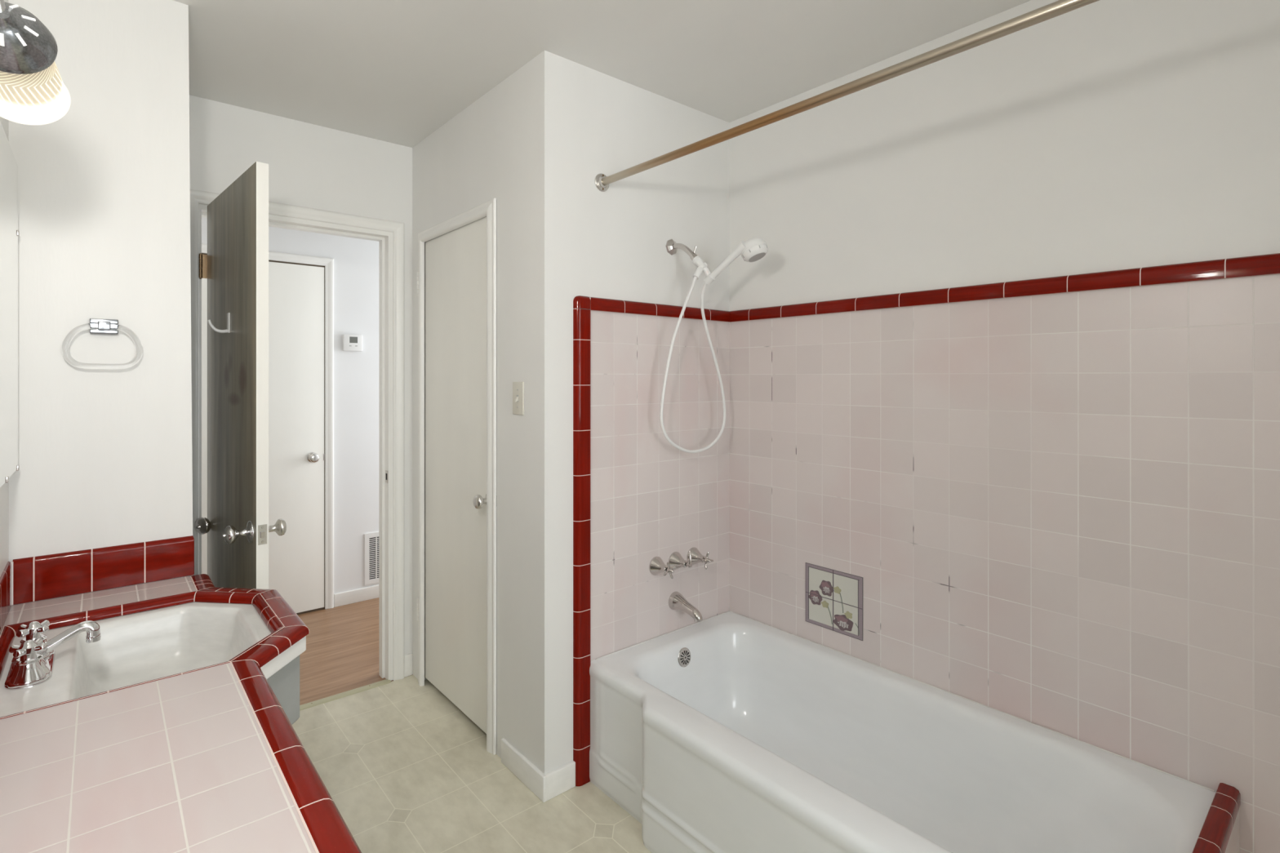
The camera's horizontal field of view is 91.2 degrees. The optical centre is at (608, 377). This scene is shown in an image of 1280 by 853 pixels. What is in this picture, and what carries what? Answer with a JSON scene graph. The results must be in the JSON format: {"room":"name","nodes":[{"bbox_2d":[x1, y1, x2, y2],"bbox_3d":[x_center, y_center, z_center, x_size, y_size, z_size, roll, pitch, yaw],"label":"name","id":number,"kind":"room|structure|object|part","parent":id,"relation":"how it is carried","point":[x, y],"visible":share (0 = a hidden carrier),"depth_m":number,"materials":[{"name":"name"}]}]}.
{"room":"bathroom","nodes":[
{"label":"bathroom","id":0,"kind":"room"},
{"bbox_2d":[0,0,8,632],"bbox_3d":[-0.212,0.155,-0.158,0.172,2.446,4.322,0,0,-39],"label":"wall","id":1,"kind":"structure","parent":0,"point":[4,489],"depth_m":1.49,"materials":[{"name":"paint"}]},
{"bbox_2d":[0,561,11,634],"bbox_3d":[-0.589,0.510,0.449,0.006,0.110,2.838,0,0,-39],"label":"backsplash","id":2,"kind":"structure","parent":1,"relation":"attached to","point":[6,576],"depth_m":1.46,"materials":[{"name":"red tile"}]},
{"bbox_2d":[0,120,19,487],"bbox_3d":[-0.964,-0.146,0.925,0.022,0.745,1.551,0,0,-39],"label":"wall mirror","id":3,"kind":"object","parent":1,"relation":"attached to","point":[9,232],"visible":1,"depth_m":1.37,"materials":[{"name":"mirror"}]},
{"bbox_2d":[0,0,71,124],"bbox_3d":[-0.608,-0.548,0.576,0.137,0.248,1.261,0,0,-39],"label":"vanity light","id":4,"kind":"object","parent":1,"relation":"attached to","point":[33,91],"visible":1,"depth_m":0.97,"materials":[{"name":"white glass"}]},
{"bbox_3d":[-0.914,-0.572,0.906,0.075,0.094,0.031,0,0,4],"label":"arm","id":5,"kind":"part","parent":4,"relation":"part of","materials":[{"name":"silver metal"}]},
{"bbox_3d":[-0.945,-0.492,1.006,0.119,0.135,0.168,0,0,-39],"label":"lamp shade","id":6,"kind":"part","parent":4,"relation":"part of","materials":[{"name":"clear glass"}]},
{"bbox_2d":[8,0,193,611],"bbox_3d":[-1.623,0.155,1.892,0.562,2.446,0.680,0,0,-39],"label":"wall","id":7,"kind":"structure","parent":0,"point":[104,456],"depth_m":1.68,"materials":[{"name":"paint"}]},
{"bbox_2d":[62,318,142,369],"bbox_3d":[-1.339,-0.089,1.660,0.166,0.134,0.041,0,0,-39],"label":"towel ring","id":8,"kind":"object","parent":7,"relation":"attached to","point":[96,326],"visible":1,"depth_m":1.65,"materials":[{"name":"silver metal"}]},
{"bbox_2d":[12,535,194,604],"bbox_3d":[-1.337,0.510,1.679,0.379,0.110,0.012,0,0,-39],"label":"backsplash","id":9,"kind":"structure","parent":7,"relation":"attached to","point":[38,578],"depth_m":1.66,"materials":[{"name":"red tile"}]},
{"bbox_2d":[201,217,378,594],"bbox_3d":[-1.921,0.155,3.638,4.000,2.446,0.150,0,0,-39],"label":"wall","id":10,"kind":"structure","parent":0,"point":[356,260],"depth_m":3.83,"materials":[{"name":"paint"}]},
{"bbox_2d":[201,261,324,613],"bbox_3d":[-1.954,0.355,3.473,0.728,2.022,0.062,0,0,-39],"label":"door","id":11,"kind":"structure","parent":10,"relation":"in","point":[296,455],"depth_m":3.62,"materials":[{"name":"paint"}]},
{"bbox_3d":[-1.721,0.469,3.657,0.060,0.060,0.055,0,0,-39],"label":"knob","id":12,"kind":"part","parent":11,"relation":"part of","materials":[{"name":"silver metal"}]},
{"bbox_2d":[201,253,324,614],"bbox_3d":[-1.975,0.356,3.497,0.738,2.043,0.002,0,0,-39],"label":"door frame","id":13,"kind":"structure","parent":10,"relation":"in","point":[322,608],"depth_m":3.73,"materials":[{"name":"white wood"}]},
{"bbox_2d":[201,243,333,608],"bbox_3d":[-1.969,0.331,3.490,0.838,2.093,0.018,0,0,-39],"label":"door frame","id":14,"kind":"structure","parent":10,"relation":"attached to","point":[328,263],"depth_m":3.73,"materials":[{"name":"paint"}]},
{"bbox_2d":[342,333,362,351],"bbox_3d":[-1.559,-0.212,3.816,0.112,0.100,0.030,0,0,-39],"label":"thermostat","id":15,"kind":"object","parent":10,"relation":"attached to","point":[350,342],"visible":1,"depth_m":3.80,"materials":[{"name":"white plastic"}]},
{"bbox_2d":[333,584,378,607],"bbox_3d":[-0.982,1.340,4.296,1.712,0.080,0.014,0,0,-39],"label":"baseboard","id":16,"kind":"structure","parent":10,"relation":"attached to","point":[343,598],"depth_m":3.83,"materials":[{"name":"paint"}]},
{"bbox_2d":[364,531,378,585],"bbox_3d":[-1.418,1.127,3.945,0.232,0.318,0.009,0,0,-39],"label":"air vent","id":17,"kind":"object","parent":10,"relation":"in","point":[371,540],"visible":0.35,"depth_m":3.90,"materials":[{"name":"white plastic"}]},
{"bbox_2d":[189,94,412,654],"bbox_3d":[-1.512,0.155,2.494,1.494,2.446,0.115,0,0,-39],"label":"wall","id":18,"kind":"structure","parent":0,"point":[311,166],"depth_m":2.65,"materials":[{"name":"paint"}]},
{"bbox_2d":[199,161,286,589],"bbox_3d":[-1.281,0.354,2.167,0.184,2.023,0.693,0,0,-39],"label":"door","id":19,"kind":"structure","parent":18,"relation":"in","point":[235,265],"depth_m":2.05,"materials":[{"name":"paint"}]},
{"bbox_2d":[195,517,210,534],"bbox_3d":[-1.519,0.556,2.348,0.049,0.062,0.056,0,0,-39],"label":"door knob","id":20,"kind":"object","parent":19,"relation":"attached to","point":[202,525],"visible":1,"depth_m":2.33,"materials":[{"name":"silver metal"}]},
{"bbox_3d":[-1.323,-0.173,2.121,0.062,0.044,0.012,0,0,-45],"label":"hook arm","id":21,"kind":"part","parent":19,"relation":"part of","materials":[{"name":"white plastic"}]},
{"bbox_3d":[-1.137,0.479,1.923,0.073,0.068,0.068,0,0,-39],"label":"knob","id":22,"kind":"part","parent":19,"relation":"part of","materials":[{"name":"silver metal"}]},
{"bbox_3d":[-1.056,0.480,1.912,0.025,0.060,0.002,0,0,-43],"label":"latch plate","id":23,"kind":"part","parent":19,"relation":"part of","materials":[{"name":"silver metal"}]},
{"bbox_3d":[-1.061,0.479,1.988,0.067,0.066,0.066,0,0,-39],"label":"knob","id":24,"kind":"part","parent":19,"relation":"part of","materials":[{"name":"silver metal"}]},
{"bbox_2d":[190,189,404,680],"bbox_3d":[-1.301,0.333,2.655,0.844,2.090,0.136,0,0,-39],"label":"door frame","id":25,"kind":"structure","parent":18,"relation":"attached to","point":[197,197],"depth_m":2.85,"materials":[{"name":"paint"}]},
{"bbox_3d":[-1.009,0.451,2.851,0.002,0.057,0.028,0,0,-39],"label":"strike plate","id":26,"kind":"part","parent":25,"relation":"part of","materials":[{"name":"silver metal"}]},
{"bbox_2d":[404,653,413,677],"bbox_3d":[-0.924,1.328,2.891,0.042,0.100,0.014,0,0,-39],"label":"baseboard","id":27,"kind":"structure","parent":18,"relation":"attached to","point":[408,658],"depth_m":2.88,"materials":[{"name":"paint"}]},
{"bbox_2d":[291,597,651,852],"bbox_3d":[-0.009,1.418,1.281,4.000,0.080,6.400,0,0,-39],"label":"floor","id":28,"kind":"structure","parent":0,"point":[404,768],"depth_m":2.18,"materials":[{"name":"tile"}]},
{"bbox_2d":[260,635,306,724],"bbox_3d":[-0.384,0.982,0.622,0.540,0.792,2.850,0,0,-39],"label":"vanity cabinet","id":29,"kind":"object","parent":28,"relation":"on","point":[282,673],"visible":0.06,"depth_m":1.38,"materials":[{"name":"paint"}]},
{"bbox_2d":[0,535,361,852],"bbox_3d":[-0.382,0.520,0.625,0.549,0.131,2.852,0,0,-39],"label":"countertop","id":30,"kind":"structure","parent":29,"relation":"on","point":[208,759],"depth_m":0.96,"materials":[{"name":"pink tile"}]},
{"bbox_2d":[4,620,101,690],"bbox_3d":[-1.150,0.547,1.252,0.157,0.080,0.155,0,0,3],"label":"sink faucet","id":31,"kind":"object","parent":30,"relation":"on","point":[32,664],"visible":1,"depth_m":1.22,"materials":[{"name":"silver metal"}]},
{"bbox_3d":[-1.117,0.523,1.206,0.050,0.033,0.050,0,0,37],"label":"cross handle","id":32,"kind":"part","parent":31,"relation":"part of","materials":[{"name":"silver metal"}]},
{"bbox_3d":[-1.155,0.583,1.252,0.068,0.009,0.178,0,0,-39],"label":"deck plate","id":33,"kind":"part","parent":31,"relation":"part of","materials":[{"name":"silver metal"}]},
{"bbox_3d":[-1.193,0.523,1.299,0.050,0.033,0.050,0,0,-39],"label":"cross handle","id":34,"kind":"part","parent":31,"relation":"part of","materials":[{"name":"silver metal"}]},
{"bbox_3d":[-1.155,0.558,1.252,0.048,0.047,0.048,0,0,-39],"label":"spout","id":35,"kind":"part","parent":31,"relation":"part of","materials":[{"name":"silver metal"}]},
{"bbox_3d":[-1.113,0.537,1.286,0.107,0.058,0.026,0,0,-39],"label":"spout","id":36,"kind":"part","parent":31,"relation":"part of","materials":[{"name":"silver metal"}]},
{"bbox_2d":[0,601,271,717],"bbox_3d":[-1.014,0.657,1.373,0.475,0.140,0.514,0,0,-39],"label":"sink","id":37,"kind":"object","parent":30,"relation":"in","point":[135,648],"visible":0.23,"depth_m":1.51,"materials":[{"name":"ceramic"}]},
{"bbox_3d":[-1.014,0.575,1.373,0.496,0.022,0.534,0,0,-39],"label":"sink trim","id":38,"kind":"part","parent":30,"relation":"part of","materials":[{"name":"red tile"}]},
{"bbox_3d":[-0.230,0.575,0.735,0.174,0.021,2.832,0,0,-39],"label":"edge trim","id":39,"kind":"part","parent":30,"relation":"part of","materials":[{"name":"red tile"}]},
{"bbox_2d":[299,679,391,711],"bbox_3d":[-1.273,1.374,2.616,0.720,0.007,0.043,0,0,-39],"label":"threshold strip","id":40,"kind":"object","parent":28,"relation":"on","point":[380,683],"visible":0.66,"depth_m":2.71,"materials":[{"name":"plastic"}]},
{"bbox_2d":[589,610,1215,852],"bbox_3d":[0.657,1.174,1.785,0.801,0.408,1.467,0,0,-39],"label":"bathtub","id":41,"kind":"object","parent":28,"relation":"on","point":[729,731],"visible":1,"depth_m":1.80,"materials":[{"name":"white ceramic"}]},
{"bbox_3d":[0.278,1.026,2.295,0.067,0.067,0.018,0,0,-39],"label":"overflow plate","id":42,"kind":"part","parent":41,"relation":"part of","materials":[{"name":"silver metal"}]},
{"bbox_2d":[412,50,728,774],"bbox_3d":[-0.160,0.155,2.872,1.120,2.446,1.231,0,0,-39],"label":"wall","id":43,"kind":"structure","parent":0,"point":[536,143],"depth_m":2.18,"materials":[{"name":"paint"}]},
{"bbox_2d":[417,216,486,733],"bbox_3d":[-0.641,0.350,2.558,0.098,1.986,0.704,0,0,-39],"label":"door","id":44,"kind":"structure","parent":43,"relation":"in","point":[455,260],"depth_m":2.55,"materials":[{"name":"paint"}]},
{"bbox_3d":[-0.463,0.457,2.311,0.064,0.068,0.068,0,0,-39],"label":"knob","id":45,"kind":"part","parent":44,"relation":"part of","materials":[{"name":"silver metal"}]},
{"bbox_2d":[417,198,496,755],"bbox_3d":[-0.639,0.361,2.558,0.018,2.034,0.706,0,0,-39],"label":"door frame","id":46,"kind":"structure","parent":43,"relation":"attached to","point":[488,209],"depth_m":2.31,"materials":[{"name":"paint"}]},
{"bbox_2d":[512,382,524,415],"bbox_3d":[-0.315,0.071,2.160,0.017,0.114,0.071,0,0,-39],"label":"light switch","id":47,"kind":"object","parent":43,"relation":"attached to","point":[517,387],"visible":1,"depth_m":2.16,"materials":[{"name":"grey plastic"}]},
{"bbox_2d":[501,737,546,802],"bbox_3d":[-0.292,1.336,2.137,0.014,0.084,0.280,0,0,-39],"label":"baseboard","id":48,"kind":"structure","parent":43,"relation":"attached to","point":[535,780],"depth_m":2.12,"materials":[{"name":"paint"}]},
{"bbox_2d":[545,760,575,801],"bbox_3d":[-0.160,1.336,2.074,0.120,0.084,0.014,0,0,-39],"label":"baseboard","id":49,"kind":"structure","parent":43,"relation":"attached to","point":[561,780],"depth_m":2.07,"materials":[{"name":"paint"}]},
{"bbox_2d":[648,556,676,578],"bbox_3d":[0.207,0.704,2.305,0.069,0.069,0.095,0,0,-39],"label":"tub valve","id":50,"kind":"object","parent":43,"relation":"attached to","point":[656,566],"visible":1,"depth_m":2.31,"materials":[{"name":"silver metal"}]},
{"bbox_3d":[0.226,0.704,2.282,0.060,0.066,0.033,0,0,-13],"label":"cross handle","id":51,"kind":"part","parent":50,"relation":"part of","materials":[{"name":"silver metal"}]},
{"bbox_2d":[668,551,692,569],"bbox_3d":[0.283,0.694,2.370,0.069,0.088,0.089,0,0,-39],"label":"tub valve","id":52,"kind":"object","parent":43,"relation":"attached to","point":[675,558],"visible":0.95,"depth_m":2.37,"materials":[{"name":"silver metal"}]},
{"bbox_3d":[0.304,0.681,2.348,0.016,0.060,0.028,0,0,-39],"label":"lever","id":53,"kind":"part","parent":52,"relation":"part of","materials":[{"name":"silver metal"}]},
{"bbox_2d":[668,591,702,622],"bbox_3d":[0.299,0.862,2.351,0.069,0.079,0.139,0,0,-39],"label":"tub spout","id":54,"kind":"object","parent":43,"relation":"attached to","point":[677,601],"visible":1,"depth_m":2.35,"materials":[{"name":"silver metal"}]},
{"bbox_2d":[686,547,713,569],"bbox_3d":[0.363,0.704,2.431,0.069,0.069,0.095,0,0,-39],"label":"tub valve","id":55,"kind":"object","parent":43,"relation":"attached to","point":[696,557],"visible":0.98,"depth_m":2.43,"materials":[{"name":"silver metal"}]},
{"bbox_3d":[0.381,0.704,2.408,0.063,0.068,0.034,0,0,-14],"label":"cross handle","id":56,"kind":"part","parent":55,"relation":"part of","materials":[{"name":"silver metal"}]},
{"bbox_2d":[659,236,768,453],"bbox_3d":[0.398,-0.125,2.315,0.385,0.815,0.278,0,0,17],"label":"shower","id":57,"kind":"object","parent":43,"relation":"attached to","point":[753,249],"visible":1,"depth_m":2.26,"materials":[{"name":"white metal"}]},
{"bbox_3d":[0.283,-0.476,2.356,0.021,0.074,0.122,0,0,-39],"label":"arm","id":58,"kind":"part","parent":57,"relation":"part of","materials":[{"name":"silver metal"}]},
{"bbox_2d":[594,0,1099,191],"bbox_3d":[0.627,-0.683,1.390,0.063,0.063,2.064,0,0,-39],"label":"curtain rod","id":59,"kind":"object","parent":43,"relation":"attached to","point":[1059,7],"visible":1,"depth_m":1.41,"materials":[{"name":"silver metal"}]},
{"bbox_2d":[173,0,1030,147],"bbox_3d":[-0.009,-1.118,1.281,4.000,0.100,6.400,0,0,-39],"label":"ceiling","id":60,"kind":"structure","parent":0,"point":[397,72],"depth_m":2.01,"materials":[{"name":"paint"}]},
{"bbox_2d":[590,311,729,662],"bbox_3d":[0.215,0.573,2.381,0.738,1.609,0.014,0,0,-39],"label":"wall","id":61,"kind":"structure","parent":0,"point":[651,498],"depth_m":2.33,"materials":[{"name":"pink tile"}]},
{"bbox_2d":[573,295,591,786],"bbox_3d":[-0.089,0.549,2.125,0.060,1.655,0.024,0,0,-39],"label":"trim","id":62,"kind":"structure","parent":61,"relation":"attached to","point":[581,317],"depth_m":2.11,"materials":[{"name":"red tile"}]},
{"bbox_2d":[587,296,729,322],"bbox_3d":[0.220,-0.254,2.376,0.738,0.049,0.022,0,0,-39],"label":"trim","id":63,"kind":"structure","parent":61,"relation":"attached to","point":[600,304],"depth_m":2.32,"materials":[{"name":"red tile"}]},
{"bbox_2d":[728,0,1279,852],"bbox_3d":[1.748,0.155,1.203,0.159,2.446,3.966,0,0,-39],"label":"wall","id":64,"kind":"structure","parent":0,"point":[1058,513],"depth_m":1.74,"materials":[{"name":"tile"}]},
{"bbox_2d":[805,562,863,640],"bbox_3d":[0.806,0.796,2.239,0.008,0.218,0.225,0,0,-39],"label":"tile panel","id":65,"kind":"object","parent":64,"relation":"attached to","point":[844,615],"visible":1,"depth_m":2.23,"materials":[{"name":"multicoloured tile"}]},
{"bbox_2d":[729,253,1279,322],"bbox_3d":[1.153,-0.254,1.811,0.022,0.049,2.059,0,0,-39],"label":"trim","id":66,"kind":"structure","parent":64,"relation":"attached to","point":[1267,264],"depth_m":1.73,"materials":[{"name":"red tile"}]},
{"bbox_2d":[1224,807,1239,852],"bbox_3d":[1.127,1.176,1.196,0.816,0.404,0.032,0,0,-39],"label":"wall","id":67,"kind":"structure","parent":0,"point":[1233,844],"depth_m":1.40,"materials":[{"name":"pink tile"}]},
{"bbox_2d":[1191,782,1240,852],"bbox_3d":[1.126,0.964,1.196,0.815,0.035,0.036,0,0,-39],"label":"trim","id":68,"kind":"structure","parent":67,"relation":"on","point":[1214,836],"depth_m":1.34,"materials":[{"name":"red tile"}]}
]}

